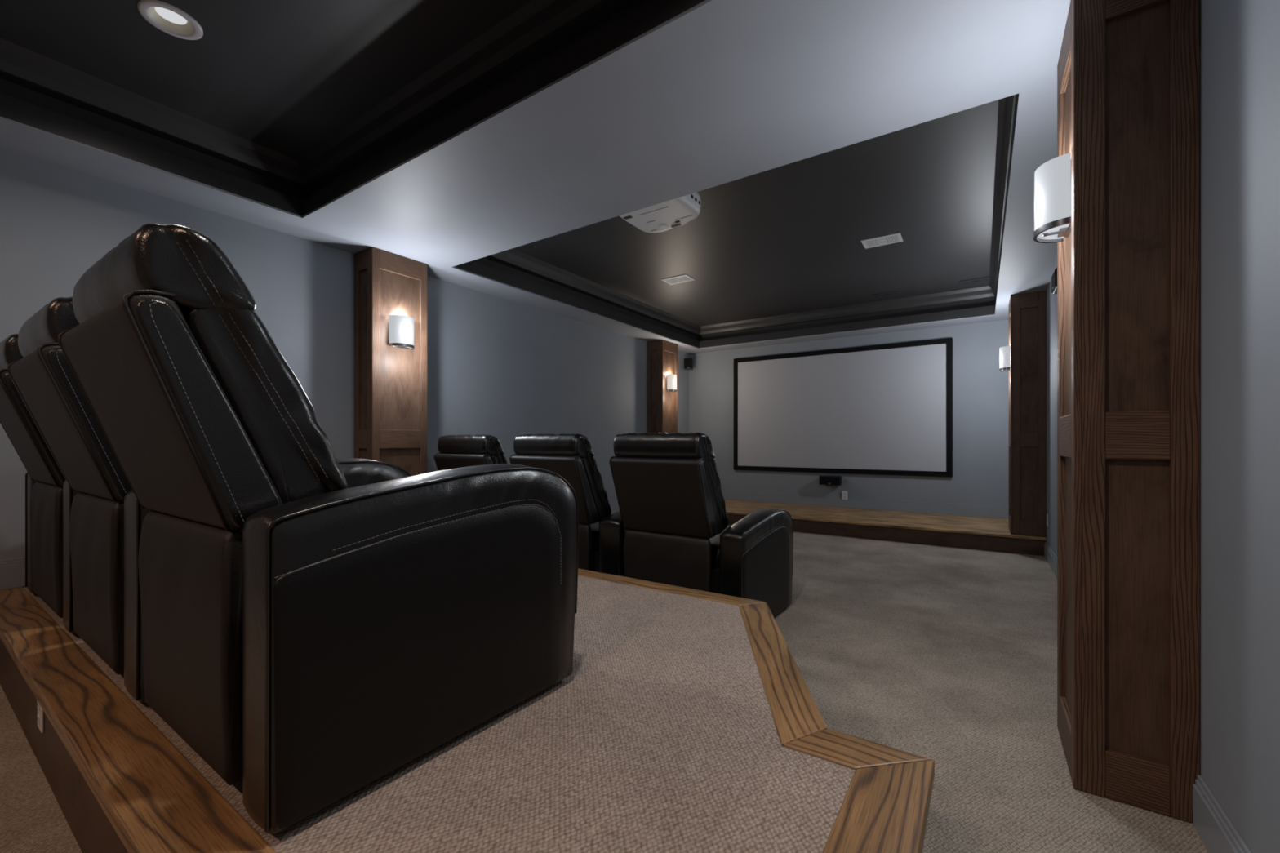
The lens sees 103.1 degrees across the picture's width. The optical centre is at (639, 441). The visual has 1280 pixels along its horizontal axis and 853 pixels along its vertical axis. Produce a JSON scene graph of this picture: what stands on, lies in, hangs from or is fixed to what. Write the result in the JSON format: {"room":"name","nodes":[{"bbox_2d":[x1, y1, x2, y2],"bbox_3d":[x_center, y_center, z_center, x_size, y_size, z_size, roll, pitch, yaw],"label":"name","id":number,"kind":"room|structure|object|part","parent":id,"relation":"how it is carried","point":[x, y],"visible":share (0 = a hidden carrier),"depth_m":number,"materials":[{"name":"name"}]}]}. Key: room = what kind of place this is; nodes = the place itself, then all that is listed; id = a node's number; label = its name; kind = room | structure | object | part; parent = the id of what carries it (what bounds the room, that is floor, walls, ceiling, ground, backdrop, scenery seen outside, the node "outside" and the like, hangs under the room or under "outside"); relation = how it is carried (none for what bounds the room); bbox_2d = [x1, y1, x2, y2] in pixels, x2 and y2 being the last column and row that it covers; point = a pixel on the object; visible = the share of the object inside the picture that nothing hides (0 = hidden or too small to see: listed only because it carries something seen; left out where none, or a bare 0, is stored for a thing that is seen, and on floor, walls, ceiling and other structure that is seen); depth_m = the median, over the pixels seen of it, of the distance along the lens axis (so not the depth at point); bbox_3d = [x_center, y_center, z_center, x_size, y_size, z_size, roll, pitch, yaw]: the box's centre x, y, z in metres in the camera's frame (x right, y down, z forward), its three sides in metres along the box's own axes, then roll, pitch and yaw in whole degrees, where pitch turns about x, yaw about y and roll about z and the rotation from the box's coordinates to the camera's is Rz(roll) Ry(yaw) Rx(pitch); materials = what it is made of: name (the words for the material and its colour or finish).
{"room":"home theater","nodes":[
{"label":"home theater","id":0,"kind":"room"},
{"bbox_2d":[0,147,688,586],"bbox_3d":[-2.117,-0.390,4.150,0.120,2.980,10.575,0,0,34],"label":"wall","id":1,"kind":"structure","parent":0,"point":[503,369],"depth_m":3.79,"materials":[{"name":"paint"}]},
{"bbox_2d":[0,556,25,590],"bbox_3d":[-2.403,0.842,3.600,0.017,0.516,9.103,0,0,34],"label":"baseboard","id":2,"kind":"structure","parent":1,"relation":"attached to","point":[12,571],"depth_m":2.52,"materials":[{"name":"paint"}]},
{"bbox_2d":[684,358,693,369],"bbox_3d":[0.799,-1.245,8.241,0.144,0.175,0.257,0,0,12],"label":"speaker","id":3,"kind":"object","parent":1,"relation":"attached to","point":[688,362],"visible":1,"depth_m":8.12},
{"bbox_2d":[0,0,1071,354],"bbox_3d":[-0.185,-1.613,2.855,4.532,0.335,10.335,0,0,34],"label":"ceiling","id":4,"kind":"structure","parent":0,"point":[718,92],"depth_m":2.62,"materials":[{"name":"grey paint"}]},
{"bbox_2d":[137,0,203,39],"bbox_3d":[-1.980,-1.787,2.147,0.205,0.030,0.205,0,0,34],"label":"recessed light","id":5,"kind":"object","parent":4,"relation":"in","point":[169,19],"visible":1,"depth_m":2.15,"materials":[{"name":"grey metal"}]},
{"bbox_2d":[619,191,701,232],"bbox_3d":[0.141,-1.645,3.442,0.510,0.267,0.482,0,0,34],"label":"projector","id":6,"kind":"object","parent":4,"relation":"hanging from","point":[666,215],"visible":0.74,"depth_m":3.41,"materials":[{"name":"grey plastic"}]},
{"bbox_2d":[661,274,695,284],"bbox_3d":[0.419,-1.776,5.580,0.312,0.008,0.212,0,0,34],"label":"ceiling vent","id":7,"kind":"object","parent":4,"relation":"in","point":[685,277],"visible":1,"depth_m":5.57,"materials":[{"name":"white metal"}]},
{"bbox_2d":[861,232,902,248],"bbox_3d":[2.144,-1.776,4.502,0.312,0.008,0.212,0,0,34],"label":"ceiling vent","id":8,"kind":"object","parent":4,"relation":"in","point":[895,237],"visible":1,"depth_m":4.50,"materials":[{"name":"white metal"}]},
{"bbox_2d":[871,290,900,297],"bbox_3d":[2.977,-1.776,6.143,0.300,0.008,0.150,0,0,34],"label":"ceiling vent","id":9,"kind":"object","parent":4,"relation":"in","point":[892,293],"visible":1,"depth_m":6.13,"materials":[{"name":"black metal"}]},
{"bbox_2d":[959,276,990,284],"bbox_3d":[3.707,-1.776,5.617,0.300,0.008,0.150,0,0,34],"label":"ceiling vent","id":10,"kind":"object","parent":4,"relation":"in","point":[986,278],"visible":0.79,"depth_m":5.62,"materials":[{"name":"black metal"}]},
{"bbox_2d":[0,524,1208,852],"bbox_3d":[-0.185,1.150,2.855,4.772,0.100,10.575,0,0,34],"label":"floor","id":11,"kind":"structure","parent":0,"point":[946,655],"depth_m":2.23,"materials":[{"name":"carpet"}]},
{"bbox_2d":[354,246,426,476],"bbox_3d":[-1.968,-0.172,4.027,0.264,2.543,0.452,0,0,34],"label":"wood column","id":12,"kind":"structure","parent":11,"relation":"on","point":[390,382],"depth_m":3.90,"materials":[{"name":"brown wood"}]},
{"bbox_3d":[-2.094,-1.372,3.851,0.129,0.144,0.020,0,0,34],"label":"rail","id":13,"kind":"part","parent":12,"relation":"part of","materials":[{"name":"brown wood"}]},
{"bbox_3d":[-2.094,-0.018,3.851,0.129,0.145,0.020,0,0,34],"label":"rail","id":14,"kind":"part","parent":12,"relation":"part of","materials":[{"name":"brown wood"}]},
{"bbox_3d":[-2.089,-0.695,3.864,0.184,1.230,0.013,0,0,34],"label":"panel","id":15,"kind":"part","parent":12,"relation":"part of","materials":[{"name":"brown wood"}]},
{"bbox_3d":[-2.089,0.504,3.864,0.184,0.919,0.013,0,0,34],"label":"panel","id":16,"kind":"part","parent":12,"relation":"part of","materials":[{"name":"brown wood"}]},
{"bbox_3d":[-1.878,-0.695,3.966,0.013,1.230,0.382,0,0,34],"label":"panel","id":17,"kind":"part","parent":12,"relation":"part of","materials":[{"name":"brown wood"}]},
{"bbox_3d":[-1.878,0.504,3.966,0.013,0.919,0.382,0,0,34],"label":"panel","id":18,"kind":"part","parent":12,"relation":"part of","materials":[{"name":"brown wood"}]},
{"bbox_3d":[-1.866,-1.372,3.959,0.020,0.144,0.336,0,0,34],"label":"rail","id":19,"kind":"part","parent":12,"relation":"part of","materials":[{"name":"brown wood"}]},
{"bbox_3d":[-1.866,-0.018,3.959,0.020,0.145,0.336,0,0,34],"label":"rail","id":20,"kind":"part","parent":12,"relation":"part of","materials":[{"name":"brown wood"}]},
{"bbox_2d":[388,315,414,349],"bbox_3d":[-1.828,-0.844,3.935,0.104,0.236,0.196,0,0,34],"label":"wall sconce","id":21,"kind":"object","parent":12,"relation":"attached to","point":[401,326],"visible":1,"depth_m":3.88,"materials":[{"name":"grey glass"}]},
{"bbox_2d":[0,568,934,852],"bbox_3d":[-1.006,0.914,2.177,3.920,0.368,1.985,0,0,34],"label":"platform","id":22,"kind":"object","parent":11,"relation":"on","point":[684,720],"visible":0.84,"depth_m":1.18,"materials":[{"name":"carpet"}]},
{"bbox_2d":[0,333,79,634],"bbox_3d":[-2.334,0.155,2.434,1.090,1.150,0.973,0,0,34],"label":"recliner","id":23,"kind":"object","parent":22,"relation":"on","point":[49,496],"visible":0.24,"depth_m":2.02,"materials":[{"name":"black leather"}]},
{"bbox_3d":[-2.675,0.391,2.749,0.170,0.656,0.819,0,0,34],"label":"armrest","id":24,"kind":"part","parent":23,"relation":"part of","materials":[{"name":"black leather"}]},
{"bbox_3d":[-2.535,0.443,2.180,0.592,0.521,0.054,0,0,34],"label":"panel","id":25,"kind":"part","parent":23,"relation":"part of","materials":[{"name":"black leather"}]},
{"bbox_3d":[-1.927,0.391,2.248,0.206,0.656,0.819,0,0,34],"label":"armrest","id":26,"kind":"part","parent":23,"relation":"part of","materials":[{"name":"black leather"}]},
{"bbox_2d":[36,700,44,733],"bbox_3d":[-1.997,0.900,1.691,0.076,0.120,0.010,0,0,34],"label":"outlet plate","id":27,"kind":"object","parent":22,"relation":"attached to","point":[40,717],"visible":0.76,"depth_m":1.68,"materials":[{"name":"white plastic"}]},
{"bbox_2d":[36,700,39,710],"bbox_3d":[-1.998,0.875,1.688,0.034,0.028,0.004,0,0,34],"label":"socket","id":28,"kind":"object","parent":27,"relation":"attached to","point":[37,704],"depth_m":1.68,"materials":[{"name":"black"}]},
{"bbox_2d":[36,714,39,725],"bbox_3d":[-1.998,0.925,1.688,0.034,0.028,0.004,0,0,34],"label":"socket","id":29,"kind":"object","parent":27,"relation":"attached to","point":[38,715],"depth_m":1.68,"materials":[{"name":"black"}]},
{"bbox_2d":[7,296,412,702],"bbox_3d":[-1.516,0.155,1.884,0.888,1.150,0.980,0,0,34],"label":"recliner","id":30,"kind":"object","parent":22,"relation":"on","point":[107,517],"visible":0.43,"depth_m":1.52,"materials":[{"name":"black leather"}]},
{"bbox_3d":[-1.800,0.443,1.687,0.592,0.521,0.054,0,0,34],"label":"panel","id":31,"kind":"part","parent":30,"relation":"part of","materials":[{"name":"black leather"}]},
{"bbox_3d":[-1.192,0.391,1.755,0.206,0.656,0.819,0,0,34],"label":"armrest","id":32,"kind":"part","parent":30,"relation":"part of","materials":[{"name":"black leather"}]},
{"bbox_2d":[57,222,578,834],"bbox_3d":[-0.802,0.155,1.405,0.837,1.150,0.980,0,0,34],"label":"recliner","id":33,"kind":"object","parent":22,"relation":"on","point":[308,653],"visible":1,"depth_m":1.06,"materials":[{"name":"black leather"}]},
{"bbox_3d":[-1.065,0.443,1.194,0.592,0.521,0.054,0,0,34],"label":"panel","id":34,"kind":"part","parent":33,"relation":"part of","materials":[{"name":"black leather"}]},
{"bbox_2d":[181,305,347,503],"bbox_3d":[-1.023,-0.052,1.256,0.631,0.499,0.321,0,0,34],"label":"cushion","id":35,"kind":"object","parent":33,"relation":"on","point":[251,433],"depth_m":1.04,"materials":[{"name":"black leather"}]},
{"bbox_3d":[-0.486,0.391,1.281,0.170,0.656,0.819,0,0,34],"label":"armrest","id":36,"kind":"part","parent":33,"relation":"part of","materials":[{"name":"black leather"}]},
{"bbox_3d":[-0.454,0.441,1.214,0.019,0.538,0.726,0,0,36],"label":"panel","id":37,"kind":"part","parent":33,"relation":"part of","materials":[{"name":"black leather"}]},
{"bbox_2d":[433,434,507,471],"bbox_3d":[-1.097,0.523,4.254,1.090,1.150,0.973,0,0,34],"label":"recliner","id":38,"kind":"object","parent":11,"relation":"on","point":[455,451],"visible":0.25,"depth_m":3.83,"materials":[{"name":"black leather"}]},
{"bbox_2d":[490,454,507,464],"bbox_3d":[-1.256,0.316,4.061,0.631,0.499,0.321,0,0,34],"label":"cushion","id":39,"kind":"object","parent":38,"relation":"on","point":[495,459],"depth_m":3.82,"materials":[{"name":"black leather"}]},
{"bbox_2d":[509,433,627,577],"bbox_3d":[-0.288,0.523,3.710,0.888,1.150,0.980,0,0,34],"label":"recliner","id":40,"kind":"object","parent":11,"relation":"on","point":[602,534],"visible":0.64,"depth_m":3.33,"materials":[{"name":"black leather"}]},
{"bbox_3d":[-0.573,0.811,3.513,0.592,0.521,0.054,0,0,34],"label":"panel","id":41,"kind":"part","parent":40,"relation":"part of","materials":[{"name":"black leather"}]},
{"bbox_2d":[589,522,599,551],"bbox_3d":[-0.315,0.682,3.900,0.578,0.187,0.650,0,0,34],"label":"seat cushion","id":42,"kind":"object","parent":40,"relation":"on","point":[595,526],"depth_m":3.53,"materials":[{"name":"black leather"}]},
{"bbox_3d":[-0.087,0.903,3.659,0.074,0.330,0.710,0,0,34],"label":"rail","id":43,"kind":"part","parent":40,"relation":"part of","materials":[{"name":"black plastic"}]},
{"bbox_2d":[581,456,611,522],"bbox_3d":[-0.531,0.316,3.575,0.631,0.499,0.321,0,0,34],"label":"cushion","id":44,"kind":"object","parent":40,"relation":"on","point":[595,505],"depth_m":3.37,"materials":[{"name":"black leather"}]},
{"bbox_3d":[0.035,0.759,3.581,0.206,0.656,0.819,0,0,34],"label":"armrest","id":45,"kind":"part","parent":40,"relation":"part of","materials":[{"name":"black leather"}]},
{"bbox_2d":[608,432,793,617],"bbox_3d":[0.415,0.523,3.238,0.837,1.150,0.980,0,0,34],"label":"recliner","id":46,"kind":"object","parent":11,"relation":"on","point":[671,501],"visible":0.94,"depth_m":2.94,"materials":[{"name":"black leather"}]},
{"bbox_3d":[0.152,0.811,3.027,0.592,0.521,0.054,0,0,34],"label":"panel","id":47,"kind":"part","parent":46,"relation":"part of","materials":[{"name":"black leather"}]},
{"bbox_2d":[702,458,728,535],"bbox_3d":[0.194,0.316,3.089,0.631,0.499,0.321,0,0,34],"label":"cushion","id":48,"kind":"object","parent":46,"relation":"on","point":[715,518],"depth_m":2.88,"materials":[{"name":"black leather"}]},
{"bbox_3d":[0.638,0.903,3.172,0.074,0.330,0.710,0,0,34],"label":"rail","id":49,"kind":"part","parent":46,"relation":"part of","materials":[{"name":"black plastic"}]},
{"bbox_2d":[709,526,729,568],"bbox_3d":[0.410,0.682,3.413,0.578,0.187,0.650,0,0,34],"label":"seat cushion","id":50,"kind":"object","parent":46,"relation":"on","point":[715,541],"depth_m":3.03,"materials":[{"name":"black leather"}]},
{"bbox_3d":[0.731,0.759,3.114,0.170,0.656,0.819,0,0,34],"label":"armrest","id":51,"kind":"part","parent":46,"relation":"part of","materials":[{"name":"black leather"}]},
{"bbox_3d":[0.763,0.809,3.047,0.019,0.538,0.726,0,0,36],"label":"panel","id":52,"kind":"part","parent":46,"relation":"part of","materials":[{"name":"black leather"}]},
{"bbox_2d":[724,499,1046,555],"bbox_3d":[2.341,1.008,6.621,4.528,0.181,1.259,0,0,34],"label":"stage","id":53,"kind":"object","parent":11,"relation":"on","point":[991,534],"visible":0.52,"depth_m":5.75,"materials":[{"name":"brown wood"}]},
{"bbox_2d":[647,339,677,433],"bbox_3d":[0.334,-0.264,7.458,0.264,2.361,0.440,0,0,34],"label":"wood column","id":54,"kind":"structure","parent":53,"relation":"on","point":[662,355],"depth_m":7.32,"materials":[{"name":"brown wood"}]},
{"bbox_3d":[0.211,-1.372,7.288,0.129,0.144,0.020,0,0,34],"label":"rail","id":55,"kind":"part","parent":54,"relation":"part of","materials":[{"name":"brown wood"}]},
{"bbox_3d":[0.216,-0.695,7.301,0.184,1.230,0.013,0,0,34],"label":"panel","id":56,"kind":"part","parent":54,"relation":"part of","materials":[{"name":"brown wood"}]},
{"bbox_3d":[0.424,-0.695,7.398,0.013,1.230,0.370,0,0,34],"label":"panel","id":57,"kind":"part","parent":54,"relation":"part of","materials":[{"name":"brown wood"}]},
{"bbox_3d":[0.435,-1.372,7.390,0.020,0.144,0.324,0,0,34],"label":"rail","id":58,"kind":"part","parent":54,"relation":"part of","materials":[{"name":"brown wood"}]},
{"bbox_2d":[666,374,676,391],"bbox_3d":[0.475,-0.844,7.369,0.104,0.236,0.196,0,0,34],"label":"wall sconce","id":59,"kind":"object","parent":54,"relation":"attached to","point":[671,379],"visible":1,"depth_m":7.31,"materials":[{"name":"grey glass"}]},
{"bbox_2d":[1008,290,1046,537],"bbox_3d":[3.891,-0.264,5.115,0.277,2.361,0.420,0,0,34],"label":"wood column","id":60,"kind":"structure","parent":53,"relation":"on","point":[1027,311],"depth_m":4.95,"materials":[{"name":"brown wood"}]},
{"bbox_2d":[999,346,1010,371],"bbox_3d":[3.746,-0.844,5.210,0.104,0.236,0.196,0,0,34],"label":"wall sconce","id":61,"kind":"object","parent":60,"relation":"attached to","point":[1004,352],"visible":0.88,"depth_m":5.15,"materials":[{"name":"grey glass"}]},
{"bbox_3d":[3.784,-1.372,5.186,0.020,0.144,0.304,0,0,34],"label":"rail","id":62,"kind":"part","parent":60,"relation":"part of","materials":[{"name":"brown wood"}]},
{"bbox_3d":[3.784,-0.018,5.186,0.020,0.145,0.304,0,0,34],"label":"rail","id":63,"kind":"part","parent":60,"relation":"part of","materials":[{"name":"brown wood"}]},
{"bbox_3d":[3.784,0.845,5.186,0.020,0.145,0.304,0,0,34],"label":"rail","id":64,"kind":"part","parent":60,"relation":"part of","materials":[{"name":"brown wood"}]},
{"bbox_3d":[3.786,-1.372,4.944,0.142,0.144,0.020,0,0,34],"label":"rail","id":65,"kind":"part","parent":60,"relation":"part of","materials":[{"name":"brown wood"}]},
{"bbox_3d":[3.786,-0.018,4.944,0.142,0.145,0.020,0,0,34],"label":"rail","id":66,"kind":"part","parent":60,"relation":"part of","materials":[{"name":"brown wood"}]},
{"bbox_3d":[3.786,0.845,4.944,0.142,0.145,0.020,0,0,34],"label":"rail","id":67,"kind":"part","parent":60,"relation":"part of","materials":[{"name":"brown wood"}]},
{"bbox_3d":[3.795,-0.695,4.954,0.197,1.230,0.013,0,0,34],"label":"panel","id":68,"kind":"part","parent":60,"relation":"part of","materials":[{"name":"brown wood"}]},
{"bbox_3d":[3.795,0.413,4.954,0.197,0.737,0.013,0,0,34],"label":"panel","id":69,"kind":"part","parent":60,"relation":"part of","materials":[{"name":"brown wood"}]},
{"bbox_2d":[1057,0,1199,823],"bbox_3d":[1.603,-0.172,1.703,0.277,2.543,0.420,0,0,34],"label":"wood column","id":70,"kind":"structure","parent":11,"relation":"on","point":[1128,71],"depth_m":1.54,"materials":[{"name":"brown wood"}]},
{"bbox_2d":[1033,152,1071,243],"bbox_3d":[1.455,-0.844,1.794,0.104,0.236,0.196,0,0,34],"label":"wall sconce","id":71,"kind":"object","parent":70,"relation":"attached to","point":[1052,179],"visible":0.97,"depth_m":1.74,"materials":[{"name":"grey glass"}]},
{"bbox_3d":[1.438,-0.734,1.805,0.018,0.010,0.018,0,0,34],"label":"knob","id":72,"kind":"part","parent":71,"relation":"part of","materials":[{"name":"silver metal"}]},
{"bbox_2d":[1037,223,1069,239],"bbox_3d":[1.454,-0.741,1.794,0.083,0.006,0.176,0,0,34],"label":"diffuser","id":73,"kind":"object","parent":71,"relation":"attached to","point":[1045,231],"depth_m":1.78,"materials":[{"name":"grey glass"}]},
{"bbox_3d":[1.493,-0.842,1.768,0.012,0.220,0.140,0,0,34],"label":"plate","id":74,"kind":"part","parent":71,"relation":"part of","materials":[{"name":"silver metal"}]},
{"bbox_3d":[1.496,-1.372,1.774,0.020,0.144,0.304,0,0,34],"label":"rail","id":75,"kind":"part","parent":70,"relation":"part of","materials":[{"name":"brown wood"}]},
{"bbox_3d":[1.496,-0.018,1.774,0.020,0.145,0.304,0,0,34],"label":"rail","id":76,"kind":"part","parent":70,"relation":"part of","materials":[{"name":"brown wood"}]},
{"bbox_3d":[1.496,1.026,1.774,0.020,0.145,0.304,0,0,34],"label":"rail","id":77,"kind":"part","parent":70,"relation":"part of","materials":[{"name":"brown wood"}]},
{"bbox_3d":[1.507,-0.695,1.767,0.013,1.230,0.350,0,0,34],"label":"panel","id":78,"kind":"part","parent":70,"relation":"part of","materials":[{"name":"brown wood"}]},
{"bbox_3d":[1.507,0.504,1.767,0.013,0.919,0.350,0,0,34],"label":"panel","id":79,"kind":"part","parent":70,"relation":"part of","materials":[{"name":"brown wood"}]},
{"bbox_3d":[1.498,-1.372,1.533,0.142,0.144,0.020,0,0,34],"label":"rail","id":80,"kind":"part","parent":70,"relation":"part of","materials":[{"name":"brown wood"}]},
{"bbox_3d":[1.507,-0.695,1.542,0.197,1.230,0.013,0,0,34],"label":"panel","id":81,"kind":"part","parent":70,"relation":"part of","materials":[{"name":"brown wood"}]},
{"bbox_3d":[1.507,0.504,1.542,0.197,0.919,0.013,0,0,34],"label":"panel","id":82,"kind":"part","parent":70,"relation":"part of","materials":[{"name":"brown wood"}]},
{"bbox_3d":[1.498,-0.018,1.533,0.142,0.145,0.020,0,0,34],"label":"rail","id":83,"kind":"part","parent":70,"relation":"part of","materials":[{"name":"brown wood"}]},
{"bbox_3d":[1.498,1.026,1.533,0.142,0.145,0.020,0,0,34],"label":"rail","id":84,"kind":"part","parent":70,"relation":"part of","materials":[{"name":"brown wood"}]},
{"bbox_2d":[688,319,1008,506],"bbox_3d":[2.727,-0.390,7.196,4.532,2.980,0.120,0,0,34],"label":"wall","id":85,"kind":"structure","parent":0,"point":[980,392],"depth_m":6.51,"materials":[{"name":"paint"}]},
{"bbox_2d":[819,475,841,485],"bbox_3d":[2.658,0.543,7.074,0.289,0.122,0.160,0,0,34],"label":"speaker","id":86,"kind":"object","parent":85,"relation":"attached to","point":[824,480],"visible":1,"depth_m":7.01},
{"bbox_2d":[733,337,952,476],"bbox_3d":[2.677,-0.422,7.131,2.913,1.731,0.037,0,0,34],"label":"projection screen","id":87,"kind":"object","parent":85,"relation":"attached to","point":[886,409],"visible":1,"depth_m":7.00,"materials":[{"name":"grey fabric"}]},
{"bbox_2d":[841,491,847,499],"bbox_3d":[2.832,0.748,7.026,0.076,0.120,0.010,0,0,34],"label":"outlet plate","id":88,"kind":"object","parent":85,"relation":"attached to","point":[844,494],"visible":1,"depth_m":7.03,"materials":[{"name":"white plastic"}]},
{"bbox_2d":[721,489,1008,519],"bbox_3d":[2.688,0.845,7.139,4.532,0.146,0.017,0,0,34],"label":"baseboard","id":89,"kind":"structure","parent":85,"relation":"attached to","point":[935,508],"depth_m":6.80,"materials":[{"name":"paint"}]},
{"bbox_2d":[1045,0,1279,852],"bbox_3d":[1.746,-0.390,1.559,0.120,2.980,10.575,0,0,34],"label":"wall","id":90,"kind":"structure","parent":0,"point":[1240,39],"depth_m":1.25,"materials":[{"name":"paint"}]},
{"bbox_2d":[1046,513,1048,526],"bbox_3d":[3.824,0.738,4.774,0.010,0.120,0.076,0,0,34],"label":"outlet plate","id":91,"kind":"object","parent":90,"relation":"attached to","point":[1046,513],"visible":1,"depth_m":4.76,"materials":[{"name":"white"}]},
{"bbox_2d":[1051,267,1057,293],"bbox_3d":[3.234,-1.245,3.936,0.058,0.150,0.257,0,0,34],"label":"speaker","id":92,"kind":"object","parent":90,"relation":"attached to","point":[1054,278],"visible":0.57,"depth_m":3.91},
{"bbox_2d":[1044,541,1251,852],"bbox_3d":[1.346,1.027,1.085,0.017,0.146,9.103,0,0,34],"label":"baseboard","id":93,"kind":"structure","parent":90,"relation":"attached to","point":[1215,828],"depth_m":1.35,"materials":[{"name":"paint"}]}
]}

